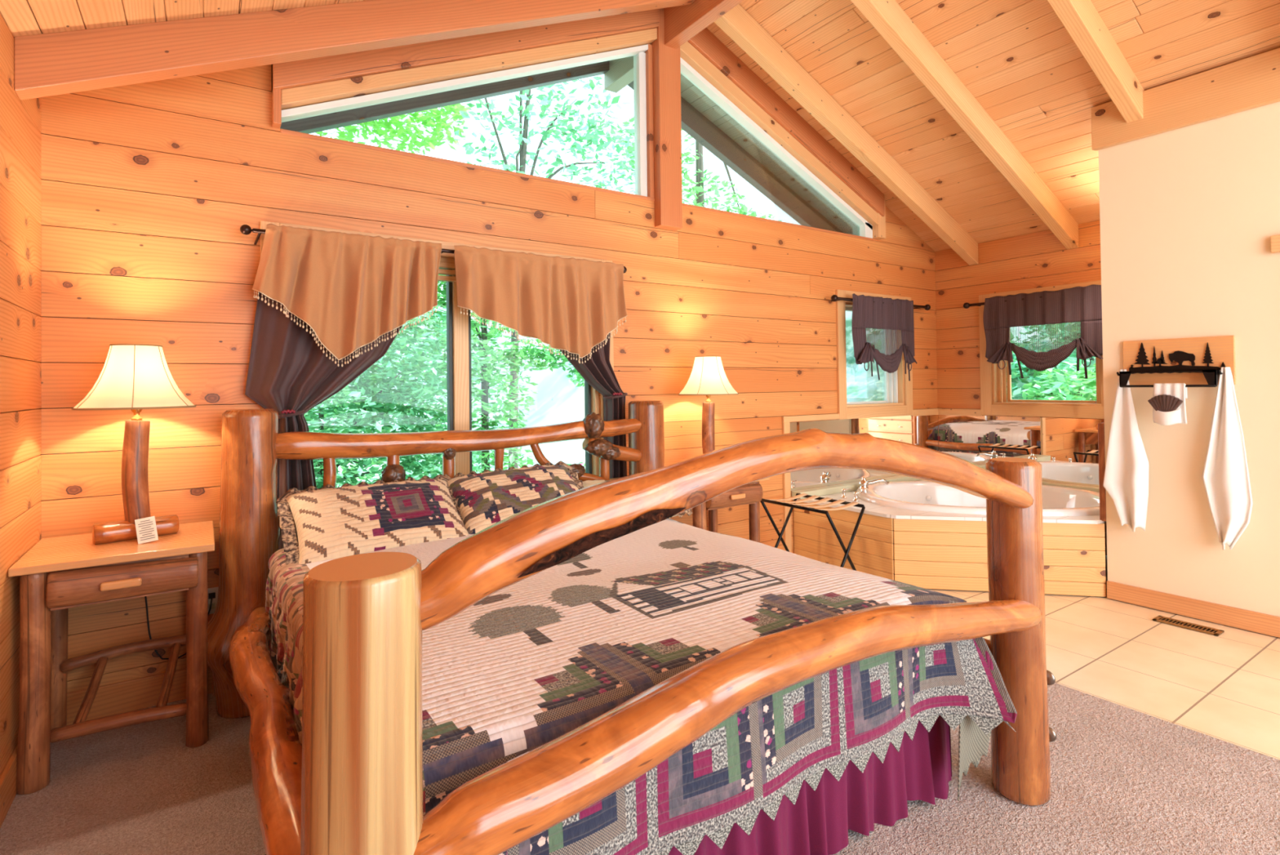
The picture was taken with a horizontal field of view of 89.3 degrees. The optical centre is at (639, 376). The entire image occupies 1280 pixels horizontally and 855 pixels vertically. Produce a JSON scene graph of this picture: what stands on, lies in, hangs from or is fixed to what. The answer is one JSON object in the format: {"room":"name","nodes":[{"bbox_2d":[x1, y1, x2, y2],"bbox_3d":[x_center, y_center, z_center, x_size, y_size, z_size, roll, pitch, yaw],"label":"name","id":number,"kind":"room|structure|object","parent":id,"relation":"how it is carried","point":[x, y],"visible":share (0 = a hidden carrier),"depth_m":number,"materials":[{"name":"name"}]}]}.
{"room":"hotel room","nodes":[
{"label":"hotel room","id":0,"kind":"room"},
{"bbox_2d":[0,11,41,775],"bbox_3d":[-0.737,0.067,0.078,0.050,2.585,6.154,0,-1,-34],"label":"wall","id":1,"kind":"structure","parent":0,"point":[20,121],"depth_m":2.25,"materials":[{"name":"brown wood"}]},
{"bbox_2d":[0,744,17,827],"bbox_3d":[-0.676,1.294,0.053,0.016,0.130,6.088,0,-1,-34],"label":"baseboard","id":2,"kind":"structure","parent":1,"relation":"attached to","point":[8,776],"depth_m":2.09,"materials":[{"name":"brown wood"}]},
{"bbox_2d":[13,0,694,100],"bbox_3d":[-0.927,-1.754,3.148,3.073,1.519,0.095,0,-1,-34],"label":"beam","id":3,"kind":"structure","parent":1,"relation":"attached to","point":[52,64],"depth_m":2.67,"materials":[{"name":"brown wood"}]},
{"bbox_2d":[35,64,937,692],"bbox_3d":[0.177,-0.569,4.386,6.361,3.948,0.050,0,-1,-34],"label":"wall","id":4,"kind":"structure","parent":0,"point":[148,189],"depth_m":3.01,"materials":[{"name":"brown wood"}]},
{"bbox_2d":[207,586,218,613],"bbox_3d":[-1.918,1.004,2.903,0.070,0.115,0.013,0,-1,-34],"label":"wall outlet","id":5,"kind":"object","parent":4,"relation":"attached to","point":[212,592],"visible":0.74,"depth_m":2.90,"materials":[{"name":"beige plastic"}]},
{"bbox_2d":[208,591,215,598],"bbox_3d":[-1.916,0.979,2.900,0.026,0.026,0.004,0,-1,-34],"label":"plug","id":6,"kind":"object","parent":5,"relation":"attached to","point":[211,594],"depth_m":2.90,"materials":[{"name":"black plastic"}]},
{"bbox_2d":[208,602,215,608],"bbox_3d":[-1.915,1.026,2.899,0.026,0.026,0.004,0,-1,-34],"label":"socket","id":7,"kind":"object","parent":5,"relation":"attached to","point":[213,605],"depth_m":2.90,"materials":[{"name":"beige plastic"}]},
{"bbox_2d":[271,66,281,128],"bbox_3d":[-1.743,-1.336,3.099,0.035,0.305,0.160,0,-1,-34],"label":"trim","id":8,"kind":"structure","parent":4,"relation":"attached to","point":[276,94],"depth_m":3.03,"materials":[{"name":"brown wood"}]},
{"bbox_2d":[66,543,785,724],"bbox_3d":[-0.619,1.342,3.770,4.263,0.130,0.016,0,-1,-34],"label":"baseboard","id":9,"kind":"structure","parent":4,"relation":"attached to","point":[143,692],"depth_m":2.73,"materials":[{"name":"brown wood"}]},
{"bbox_2d":[240,224,626,273],"bbox_3d":[-0.962,-0.653,3.512,2.060,0.069,0.124,0,-1,-34],"label":"curtain rod","id":10,"kind":"object","parent":4,"relation":"attached to","point":[246,229],"visible":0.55,"depth_m":2.94,"materials":[{"name":"brown metal"}]},
{"bbox_2d":[244,292,401,549],"bbox_3d":[-1.441,0.349,3.169,0.835,2.001,0.123,0,-1,-38],"label":"curtain","id":11,"kind":"object","parent":10,"relation":"hanging from","point":[288,374],"visible":0.34,"depth_m":3.03,"materials":[{"name":"brown fabric"}]},
{"bbox_2d":[252,223,441,366],"bbox_3d":[-1.361,-0.369,3.094,0.842,0.642,0.100,0,-1,-34],"label":"valance","id":12,"kind":"object","parent":10,"relation":"hanging from","point":[353,290],"visible":1,"depth_m":3.08,"materials":[{"name":"beige fabric"}]},
{"bbox_2d":[453,244,627,363],"bbox_3d":[-0.522,-0.385,3.663,1.058,0.617,0.098,0,-1,-34],"label":"valance","id":13,"kind":"object","parent":10,"relation":"hanging from","point":[572,305],"visible":1,"depth_m":3.64,"materials":[{"name":"beige fabric"}]},
{"bbox_2d":[560,332,627,478],"bbox_3d":[-0.441,0.344,3.802,0.911,2.001,0.124,0,-1,-36],"label":"curtain","id":14,"kind":"object","parent":10,"relation":"hanging from","point":[597,371],"visible":0.3,"depth_m":3.97,"materials":[{"name":"brown fabric"}]},
{"bbox_2d":[260,220,613,475],"bbox_3d":[-1.011,0.129,3.621,1.925,1.720,0.180,0,-1,-34],"label":"window","id":15,"kind":"structure","parent":4,"relation":"in","point":[459,380],"depth_m":3.61,"materials":[{"name":"brown wood"}]},
{"bbox_2d":[437,262,456,282],"bbox_3d":[-1.002,-0.574,3.599,1.700,0.096,0.040,0,-1,-34],"label":"raised blind","id":16,"kind":"object","parent":15,"relation":"attached to","point":[451,272],"depth_m":3.55,"materials":[{"name":"brown wood"}]},
{"bbox_2d":[281,44,648,196],"bbox_3d":[-0.858,-1.696,3.738,2.150,1.019,0.100,0,-1,-34],"label":"window","id":17,"kind":"structure","parent":4,"relation":"in","point":[638,53],"depth_m":3.85,"materials":[{"name":"white"}]},
{"bbox_2d":[271,8,659,91],"bbox_3d":[-0.839,-1.915,3.708,2.220,1.149,0.180,0,-1,-34],"label":"trim","id":18,"kind":"structure","parent":4,"relation":"attached to","point":[291,74],"depth_m":3.47,"materials":[{"name":"brown wood"}]},
{"bbox_2d":[280,128,654,200],"bbox_3d":[-0.839,-1.177,3.752,2.195,0.021,0.120,0,-1,-34],"label":"trim","id":19,"kind":"structure","parent":4,"relation":"attached to","point":[282,131],"depth_m":3.55,"materials":[{"name":"brown wood"}]},
{"bbox_2d":[281,27,657,110],"bbox_3d":[-0.829,-1.790,3.726,2.185,1.018,0.155,0,-1,-34],"label":"trim","id":20,"kind":"structure","parent":4,"relation":"attached to","point":[308,95],"depth_m":3.52,"materials":[{"name":"brown wood"}]},
{"bbox_2d":[604,56,633,93],"bbox_3d":[-0.062,-2.328,4.710,0.110,0.280,0.600,0,-1,-34],"label":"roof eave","id":21,"kind":"structure","parent":4,"relation":"attached to","point":[620,74],"depth_m":4.79},
{"bbox_2d":[644,44,653,197],"bbox_3d":[0.048,-1.702,4.348,0.035,1.025,0.100,0,-1,-34],"label":"trim","id":22,"kind":"structure","parent":4,"relation":"attached to","point":[649,68],"depth_m":4.31,"materials":[{"name":"brown wood"}]},
{"bbox_2d":[650,8,682,230],"bbox_3d":[0.151,-1.730,4.388,0.180,1.470,0.190,0,-1,-34],"label":"post","id":23,"kind":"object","parent":4,"relation":"attached to","point":[666,64],"depth_m":4.30,"materials":[{"name":"brown wood"}]},
{"bbox_2d":[663,0,743,48],"bbox_3d":[1.881,-2.399,1.823,0.100,0.300,6.040,0,-1,-34],"label":"beam","id":24,"kind":"structure","parent":4,"relation":"attached to","point":[682,23],"depth_m":4.09,"materials":[{"name":"brown wood"}]},
{"bbox_2d":[680,57,872,238],"bbox_3d":[1.101,-1.708,5.045,2.130,1.031,0.080,0,-1,-34],"label":"window","id":25,"kind":"structure","parent":4,"relation":"in","point":[798,197],"depth_m":5.13,"materials":[{"name":"white"}]},
{"bbox_2d":[682,203,873,240],"bbox_3d":[1.098,-1.183,5.056,2.155,0.021,0.120,0,-1,-34],"label":"trim","id":26,"kind":"structure","parent":4,"relation":"attached to","point":[683,204],"depth_m":4.92,"materials":[{"name":"brown wood"}]},
{"bbox_2d":[680,41,877,225],"bbox_3d":[1.109,-1.812,5.032,2.130,1.021,0.155,0,-1,-34],"label":"trim","id":27,"kind":"structure","parent":4,"relation":"attached to","point":[688,52],"depth_m":4.88,"materials":[{"name":"brown wood"}]},
{"bbox_2d":[687,27,884,216],"bbox_3d":[1.140,-1.945,5.040,2.190,1.137,0.180,0,-1,-34],"label":"trim","id":28,"kind":"structure","parent":4,"relation":"attached to","point":[705,42],"depth_m":4.91,"materials":[{"name":"brown wood"}]},
{"bbox_2d":[790,467,899,490],"bbox_3d":[1.726,0.801,5.364,1.374,0.147,0.007,0,-1,-34],"label":"wall mirror","id":29,"kind":"object","parent":4,"relation":"attached to","point":[815,477],"depth_m":5.22,"materials":[{"name":"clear mirror"}]},
{"bbox_2d":[782,408,938,552],"bbox_3d":[1.948,0.849,5.505,2.056,1.100,0.022,0,-1,-34],"label":"trim","id":30,"kind":"structure","parent":4,"relation":"attached to","point":[785,420],"depth_m":4.95,"materials":[{"name":"brown wood"}]},
{"bbox_2d":[789,414,938,450],"bbox_3d":[1.978,0.521,5.539,1.990,0.345,0.007,0,-1,-34],"label":"wall mirror","id":31,"kind":"object","parent":4,"relation":"attached to","point":[921,430],"depth_m":5.69,"materials":[{"name":"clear mirror"}]},
{"bbox_2d":[835,289,913,419],"bbox_3d":[1.995,-0.183,5.649,1.010,1.065,0.172,0,-1,-34],"label":"window","id":32,"kind":"structure","parent":4,"relation":"in","point":[856,387],"depth_m":5.65,"materials":[{"name":"brown wood"}]},
{"bbox_2d":[851,293,917,380],"bbox_3d":[2.075,-0.322,5.450,0.851,0.715,0.089,0,-1,-34],"label":"window curtain","id":33,"kind":"object","parent":32,"relation":"attached to","point":[866,313],"visible":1,"depth_m":5.44,"materials":[{"name":"fabric"}]},
{"bbox_2d":[872,200,885,239],"bbox_3d":[2.041,-1.364,5.646,0.100,0.335,0.160,0,-1,-34],"label":"trim","id":34,"kind":"structure","parent":4,"relation":"attached to","point":[879,229],"depth_m":5.58,"materials":[{"name":"brown wood"}]},
{"bbox_2d":[831,294,930,310],"bbox_3d":[2.057,-0.627,5.545,1.329,0.055,0.128,0,-1,-34],"label":"rod","id":35,"kind":"object","parent":4,"relation":"attached to","point":[834,297],"visible":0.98,"depth_m":5.26,"materials":[{"name":"brown metal"}]},
{"bbox_2d":[0,682,1279,854],"bbox_3d":[0.804,1.404,1.057,3.793,0.100,6.304,0,-1,-34],"label":"floor","id":36,"kind":"structure","parent":0,"point":[1125,780],"depth_m":2.09,"materials":[{"name":"beige carpet"}]},
{"bbox_2d":[8,520,214,794],"bbox_3d":[-1.986,1.022,2.502,0.570,0.771,0.545,0,-1,-34],"label":"nightstand","id":37,"kind":"object","parent":36,"relation":"on","point":[59,574],"visible":1,"depth_m":2.35,"materials":[{"name":"brown wood"}]},
{"bbox_2d":[71,343,195,544],"bbox_3d":[-1.996,0.258,2.569,0.389,0.767,0.389,-1,-1,37],"label":"table lamp","id":38,"kind":"object","parent":37,"relation":"on","point":[135,377],"visible":1,"depth_m":2.52,"materials":[{"name":"brown"}]},
{"bbox_2d":[130,408,142,420],"bbox_3d":[-1.999,0.027,2.572,0.104,0.291,0.036,0,-1,-34],"label":"socket","id":39,"kind":"object","parent":38,"relation":"attached to","point":[136,416],"depth_m":2.56,"materials":[{"name":"gold metal"}]},
{"bbox_2d":[134,515,158,544],"bbox_3d":[-1.897,0.588,2.490,0.072,0.094,0.046,0,-1,-38],"label":"card","id":40,"kind":"object","parent":37,"relation":"on","point":[146,528],"visible":1,"depth_m":2.49,"materials":[{"name":"beige paper"}]},
{"bbox_2d":[144,595,213,659],"bbox_3d":[-1.996,0.939,2.798,0.255,0.549,0.044,0,-1,-37],"label":"lamp cord","id":41,"kind":"object","parent":37,"relation":"hanging from","point":[145,597],"visible":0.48,"depth_m":2.74,"materials":[{"name":"black plastic"}]},
{"bbox_2d":[207,400,1056,854],"bbox_3d":[-0.245,0.755,2.440,2.391,1.271,2.399,0,-1,-34],"label":"bed","id":42,"kind":"object","parent":36,"relation":"on","point":[353,784],"visible":0.79,"depth_m":1.32,"materials":[{"name":"brown wood"}]},
{"bbox_2d":[265,518,1017,854],"bbox_3d":[-0.164,1.019,2.363,2.070,0.670,2.143,0,-1,-34],"label":"quilt","id":43,"kind":"object","parent":42,"relation":"on","point":[549,652],"visible":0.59,"depth_m":1.74,"materials":[{"name":"fabric"}]},
{"bbox_2d":[582,480,692,518],"bbox_3d":[-0.086,0.661,3.497,0.637,0.194,0.493,0,-1,-26],"label":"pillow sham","id":44,"kind":"object","parent":43,"relation":"on","point":[586,483],"visible":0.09,"depth_m":3.48,"materials":[{"name":"fabric"}]},
{"bbox_2d":[668,714,951,854],"bbox_3d":[-0.177,1.194,2.413,1.779,0.380,1.847,0,-1,-34],"label":"bed skirt","id":45,"kind":"object","parent":42,"relation":"attached to","point":[820,820],"visible":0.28,"depth_m":1.90,"materials":[{"name":"fabric"}]},
{"bbox_3d":[-0.258,0.966,2.501,1.680,0.470,1.800,0,-1,-34],"label":"mattress","id":46,"kind":"object","parent":42,"relation":"on","visible":0},
{"bbox_2d":[275,474,468,564],"bbox_3d":[-1.129,0.626,2.826,0.783,0.304,0.458,0,-1,-34],"label":"pillow sham","id":47,"kind":"object","parent":46,"relation":"on","point":[348,519],"visible":0.76,"depth_m":2.73,"materials":[{"name":"fabric"}]},
{"bbox_2d":[444,460,584,533],"bbox_3d":[-0.589,0.615,3.206,0.738,0.311,0.460,0,-1,-34],"label":"pillow sham","id":48,"kind":"object","parent":46,"relation":"on","point":[486,498],"visible":0.5,"depth_m":3.13,"materials":[{"name":"fabric"}]},
{"bbox_2d":[692,476,769,542],"bbox_3d":[0.444,1.014,4.139,0.570,0.771,0.545,0,-1,-34],"label":"nightstand","id":49,"kind":"object","parent":36,"relation":"on","point":[751,493],"visible":0.26,"depth_m":4.00,"materials":[{"name":"brown wood"}]},
{"bbox_2d":[678,355,738,453],"bbox_3d":[0.446,0.250,4.213,0.389,0.767,0.389,0,-1,-15],"label":"table lamp","id":50,"kind":"object","parent":49,"relation":"on","point":[708,377],"visible":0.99,"depth_m":4.14,"materials":[{"name":"brown"}]},
{"bbox_2d":[705,395,711,401],"bbox_3d":[0.443,0.019,4.216,0.104,0.291,0.036,0,-1,-34],"label":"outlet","id":51,"kind":"object","parent":50,"relation":"attached to","point":[708,397],"depth_m":4.20,"materials":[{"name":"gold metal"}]},
{"bbox_2d":[0,0,1279,251],"bbox_3d":[1.865,-1.915,1.871,6.386,1.403,6.152,0,-1,-34],"label":"ceiling","id":52,"kind":"structure","parent":0,"point":[1017,59],"depth_m":4.10,"materials":[{"name":"brown wood"}]},
{"bbox_2d":[1047,0,1143,123],"bbox_3d":[2.149,-2.030,3.331,1.956,1.036,0.085,0,-1,-34],"label":"beam","id":53,"kind":"structure","parent":52,"relation":"attached to","point":[1081,19],"depth_m":3.57,"materials":[{"name":"brown wood"}]},
{"bbox_2d":[680,73,760,163],"bbox_3d":[-0.037,-1.758,4.698,7.286,1.598,0.664,0,-1,-34],"label":"ceiling","id":54,"kind":"structure","parent":0,"point":[690,92],"depth_m":5.32,"materials":[{"name":"beige wood"}]},
{"bbox_2d":[280,60,608,133],"bbox_3d":[-1.697,-1.637,3.908,3.643,1.776,0.080,0,-1,-34],"label":"trim","id":55,"kind":"structure","parent":54,"relation":"attached to","point":[309,125],"depth_m":4.14,"materials":[{"name":"wood"}]},
{"bbox_2d":[627,80,772,201],"bbox_3d":[1.323,-1.646,5.940,3.638,1.776,0.080,0,-1,-34],"label":"trim","id":56,"kind":"structure","parent":54,"relation":"attached to","point":[693,122],"depth_m":5.49,"materials":[{"name":"brown wood"}]},
{"bbox_2d":[934,219,1106,555],"bbox_3d":[3.333,0.088,5.369,0.050,2.585,1.919,0,-1,-34],"label":"wall","id":57,"kind":"structure","parent":0,"point":[1037,260],"depth_m":5.78,"materials":[{"name":"brown wood"}]},
{"bbox_2d":[714,4,978,265],"bbox_3d":[1.717,-1.762,4.969,3.068,1.518,0.085,0,-1,-34],"label":"ceiling beam","id":58,"kind":"structure","parent":57,"relation":"attached to","point":[737,23],"depth_m":4.78,"materials":[{"name":"brown wood"}]},
{"bbox_2d":[937,408,982,416],"bbox_3d":[2.915,0.322,5.927,0.022,0.060,0.419,0,-1,-34],"label":"trim","id":59,"kind":"structure","parent":57,"relation":"attached to","point":[954,411],"depth_m":5.91,"materials":[{"name":"brown wood"}]},
{"bbox_2d":[850,0,1079,248],"bbox_3d":[2.164,-1.776,4.306,3.068,1.518,0.085,0,-1,-34],"label":"ceiling beam","id":60,"kind":"structure","parent":57,"relation":"attached to","point":[887,17],"depth_m":4.26,"materials":[{"name":"brown wood"}]},
{"bbox_2d":[963,296,1041,308],"bbox_3d":[3.273,-0.645,5.297,0.128,0.055,1.249,0,-1,-34],"label":"rod","id":61,"kind":"object","parent":57,"relation":"attached to","point":[966,305],"visible":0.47,"depth_m":5.72,"materials":[{"name":"brown metal"}]},
{"bbox_2d":[937,414,1104,486],"bbox_3d":[3.291,0.596,5.382,0.007,0.520,1.714,0,-1,-34],"label":"wall mirror","id":62,"kind":"object","parent":57,"relation":"attached to","point":[1067,449],"visible":0.43,"depth_m":5.39,"materials":[{"name":"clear mirror"}]},
{"bbox_2d":[978,280,1104,418],"bbox_3d":[3.378,-0.203,5.370,0.172,1.065,1.040,0,-1,-34],"label":"window","id":63,"kind":"structure","parent":57,"relation":"in","point":[991,403],"depth_m":5.50,"materials":[{"name":"brown wood"}]},
{"bbox_2d":[982,284,1102,378],"bbox_3d":[3.221,-0.339,5.221,0.095,0.717,0.932,0,-1,-34],"label":"window curtain","id":64,"kind":"object","parent":63,"relation":"attached to","point":[1083,304],"visible":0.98,"depth_m":5.20,"materials":[{"name":"fabric"}]},
{"bbox_2d":[927,555,1279,759],"bbox_3d":[3.493,1.399,2.866,2.688,0.094,6.304,0,-1,-34],"label":"floor tile","id":65,"kind":"structure","parent":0,"point":[1225,686],"depth_m":3.07,"materials":[{"name":"beige tile"}]},
{"bbox_2d":[760,493,865,570],"bbox_3d":[1.146,1.105,4.329,0.374,0.554,0.599,0,-1,-34],"label":"luggage rack","id":66,"kind":"object","parent":65,"relation":"on","point":[846,504],"visible":0.8,"depth_m":4.27,"materials":[{"name":"black metal"}]},
{"bbox_2d":[791,475,1106,596],"bbox_3d":[2.476,1.111,4.805,1.988,0.545,1.755,0,-1,-34],"label":"tub surround","id":67,"kind":"object","parent":65,"relation":"on","point":[926,549],"depth_m":4.23,"materials":[{"name":"brown wood"}]},
{"bbox_2d":[856,480,1099,515],"bbox_3d":[2.560,1.083,4.834,1.781,0.426,1.272,-1,-1,11],"label":"bathtub","id":68,"kind":"object","parent":67,"relation":"in","point":[923,495],"visible":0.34,"depth_m":5.04,"materials":[{"name":"white plastic"}]},
{"bbox_2d":[858,476,888,488],"bbox_3d":[1.867,0.843,5.178,0.244,0.095,0.075,-1,-1,-11],"label":"tub faucet","id":69,"kind":"object","parent":68,"relation":"on","point":[864,483],"visible":0.99,"depth_m":5.15,"materials":[{"name":"silver metal"}]},
{"bbox_2d":[1152,615,1224,635],"bbox_3d":[2.999,1.361,3.548,0.100,0.010,0.285,0,-1,-34],"label":"floor vent","id":70,"kind":"object","parent":65,"relation":"in","point":[1166,620],"visible":1,"depth_m":3.54,"materials":[{"name":"gold metal"}]},
{"bbox_2d":[1098,101,1279,637],"bbox_3d":[4.136,-0.220,2.267,0.138,3.100,4.335,0,-1,-34],"label":"wall","id":71,"kind":"structure","parent":0,"point":[1189,215],"depth_m":3.65,"materials":[{"name":"beige paint"}]},
{"bbox_2d":[1097,422,1106,520],"bbox_3d":[2.922,0.593,4.068,0.104,0.610,0.034,0,-1,-34],"label":"trim","id":72,"kind":"structure","parent":71,"relation":"attached to","point":[1100,425],"depth_m":4.04,"materials":[{"name":"brown wood"}]},
{"bbox_2d":[1116,335,1235,386],"bbox_3d":[3.043,-0.081,3.701,0.110,0.279,0.520,0,-1,-34],"label":"towel rack","id":73,"kind":"object","parent":71,"relation":"attached to","point":[1193,362],"visible":1,"depth_m":3.70,"materials":[{"name":"black metal"}]},
{"bbox_2d":[1102,368,1148,532],"bbox_3d":[2.905,0.439,3.877,0.075,0.968,0.214,0,-1,-27],"label":"hanging towel","id":74,"kind":"object","parent":73,"relation":"hanging from","point":[1126,479],"visible":0.91,"depth_m":3.87,"materials":[{"name":"white fabric"}]},
{"bbox_2d":[1147,382,1187,425],"bbox_3d":[2.979,0.155,3.661,0.092,0.236,0.170,0,-1,-34],"label":"hand towel","id":75,"kind":"object","parent":73,"relation":"hanging from","point":[1167,402],"visible":1,"depth_m":3.63,"materials":[{"name":"white fabric"}]},
{"bbox_2d":[1202,366,1253,550],"bbox_3d":[3.163,0.441,3.499,0.075,0.989,0.200,0,-1,-34],"label":"hanging towel","id":76,"kind":"object","parent":73,"relation":"hanging from","point":[1225,473],"visible":1,"depth_m":3.48,"materials":[{"name":"white fabric"}]},
{"bbox_2d":[1091,47,1279,151],"bbox_3d":[4.053,-1.587,2.252,0.045,0.265,4.355,0,-1,-34],"label":"beam","id":77,"kind":"structure","parent":71,"relation":"attached to","point":[1253,82],"depth_m":3.62,"materials":[{"name":"brown wood"}]},
{"bbox_2d":[1270,234,1279,253],"bbox_3d":[3.663,0.298,2.854,0.030,2.090,1.255,0,-1,-34],"label":"trim","id":78,"kind":"structure","parent":71,"relation":"attached to","point":[1274,239],"depth_m":3.37,"materials":[{"name":"brown wood"}]},
{"label":"outside","id":79,"kind":"structure","parent":0,"visible":0},
{"bbox_2d":[308,296,1096,487],"bbox_3d":[-5.115,-1.915,21.916,44.000,8.912,60.000,0,-1,-34],"label":"ground","id":80,"kind":"structure","parent":79,"point":[1020,384],"depth_m":10.43,"materials":[{"name":"green plant"}]},
{"bbox_2d":[315,102,471,155],"bbox_3d":[-5.915,-1.782,10.002,6.725,8.475,2.424,0,-1,-34],"label":"broadleaf tree","id":81,"kind":"object","parent":80,"relation":"on","point":[426,120],"visible":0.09,"depth_m":11.30,"materials":[{"name":"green plant"}]},
{"bbox_2d":[303,280,507,488],"bbox_3d":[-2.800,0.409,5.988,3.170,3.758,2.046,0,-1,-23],"label":"trees","id":82,"kind":"object","parent":80,"relation":"on","point":[376,411],"visible":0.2,"depth_m":6.18,"materials":[{"name":"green plant"}]},
{"bbox_2d":[417,274,537,472],"bbox_3d":[-2.119,0.111,8.578,1.698,4.492,1.441,0,-1,-34],"label":"broadleaf tree","id":83,"kind":"object","parent":80,"relation":"on","point":[486,374],"visible":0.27,"depth_m":8.63,"materials":[{"name":"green plant"}]},
{"bbox_2d":[428,308,585,476],"bbox_3d":[-3.662,-0.415,17.436,3.767,5.584,16.211,0,-1,-14],"label":"trees","id":84,"kind":"object","parent":80,"relation":"on","point":[567,404],"visible":0.06,"depth_m":14.62,"materials":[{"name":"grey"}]},
{"bbox_2d":[495,337,584,387],"bbox_3d":[-0.819,0.005,9.647,2.797,3.902,0.960,0,-1,-34],"label":"broadleaf tree","id":85,"kind":"object","parent":80,"relation":"on","point":[539,353],"visible":0.27,"depth_m":9.12,"materials":[{"name":"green plant"}]},
{"bbox_2d":[453,75,635,468],"bbox_3d":[-1.972,-2.627,11.983,5.184,9.921,1.785,0,-1,-34],"label":"broadleaf tree","id":86,"kind":"object","parent":80,"relation":"on","point":[523,140],"visible":0.45,"depth_m":12.23,"materials":[{"name":"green plant"}]},
{"bbox_2d":[567,460,585,466],"bbox_3d":[-0.643,1.417,7.862,0.688,0.990,0.638,0,-1,-34],"label":"flowering shrub","id":87,"kind":"object","parent":80,"relation":"on","point":[580,463],"visible":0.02,"depth_m":7.86,"materials":[{"name":"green plant"}]},
{"bbox_2d":[616,115,774,220],"bbox_3d":[1.523,-5.617,15.010,4.885,9.102,1.781,0,-1,-34],"label":"broadleaf tree","id":88,"kind":"object","parent":80,"relation":"on","point":[698,191],"visible":0.22,"depth_m":14.84,"materials":[{"name":"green plant"}]},
{"bbox_2d":[1006,332,1068,399],"bbox_3d":[5.341,-0.148,9.404,1.931,1.148,1.793,0,-1,-34],"label":"leafy shrub","id":89,"kind":"object","parent":80,"relation":"on","point":[1015,366],"visible":0.09,"depth_m":8.98,"materials":[{"name":"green plant"}]},
{"bbox_2d":[1012,358,1096,400],"bbox_3d":[5.485,0.236,8.082,1.780,1.032,1.630,0,-1,-34],"label":"leafy shrub","id":90,"kind":"object","parent":80,"relation":"on","point":[1077,383],"visible":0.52,"depth_m":8.13,"materials":[{"name":"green plant"}]},
{"bbox_2d":[1018,321,1095,361],"bbox_3d":[6.426,-0.720,9.246,2.040,1.183,1.910,0,-1,-34],"label":"leafy shrub","id":91,"kind":"object","parent":80,"relation":"on","point":[1073,355],"visible":0.12,"depth_m":9.33,"materials":[{"name":"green plant"}]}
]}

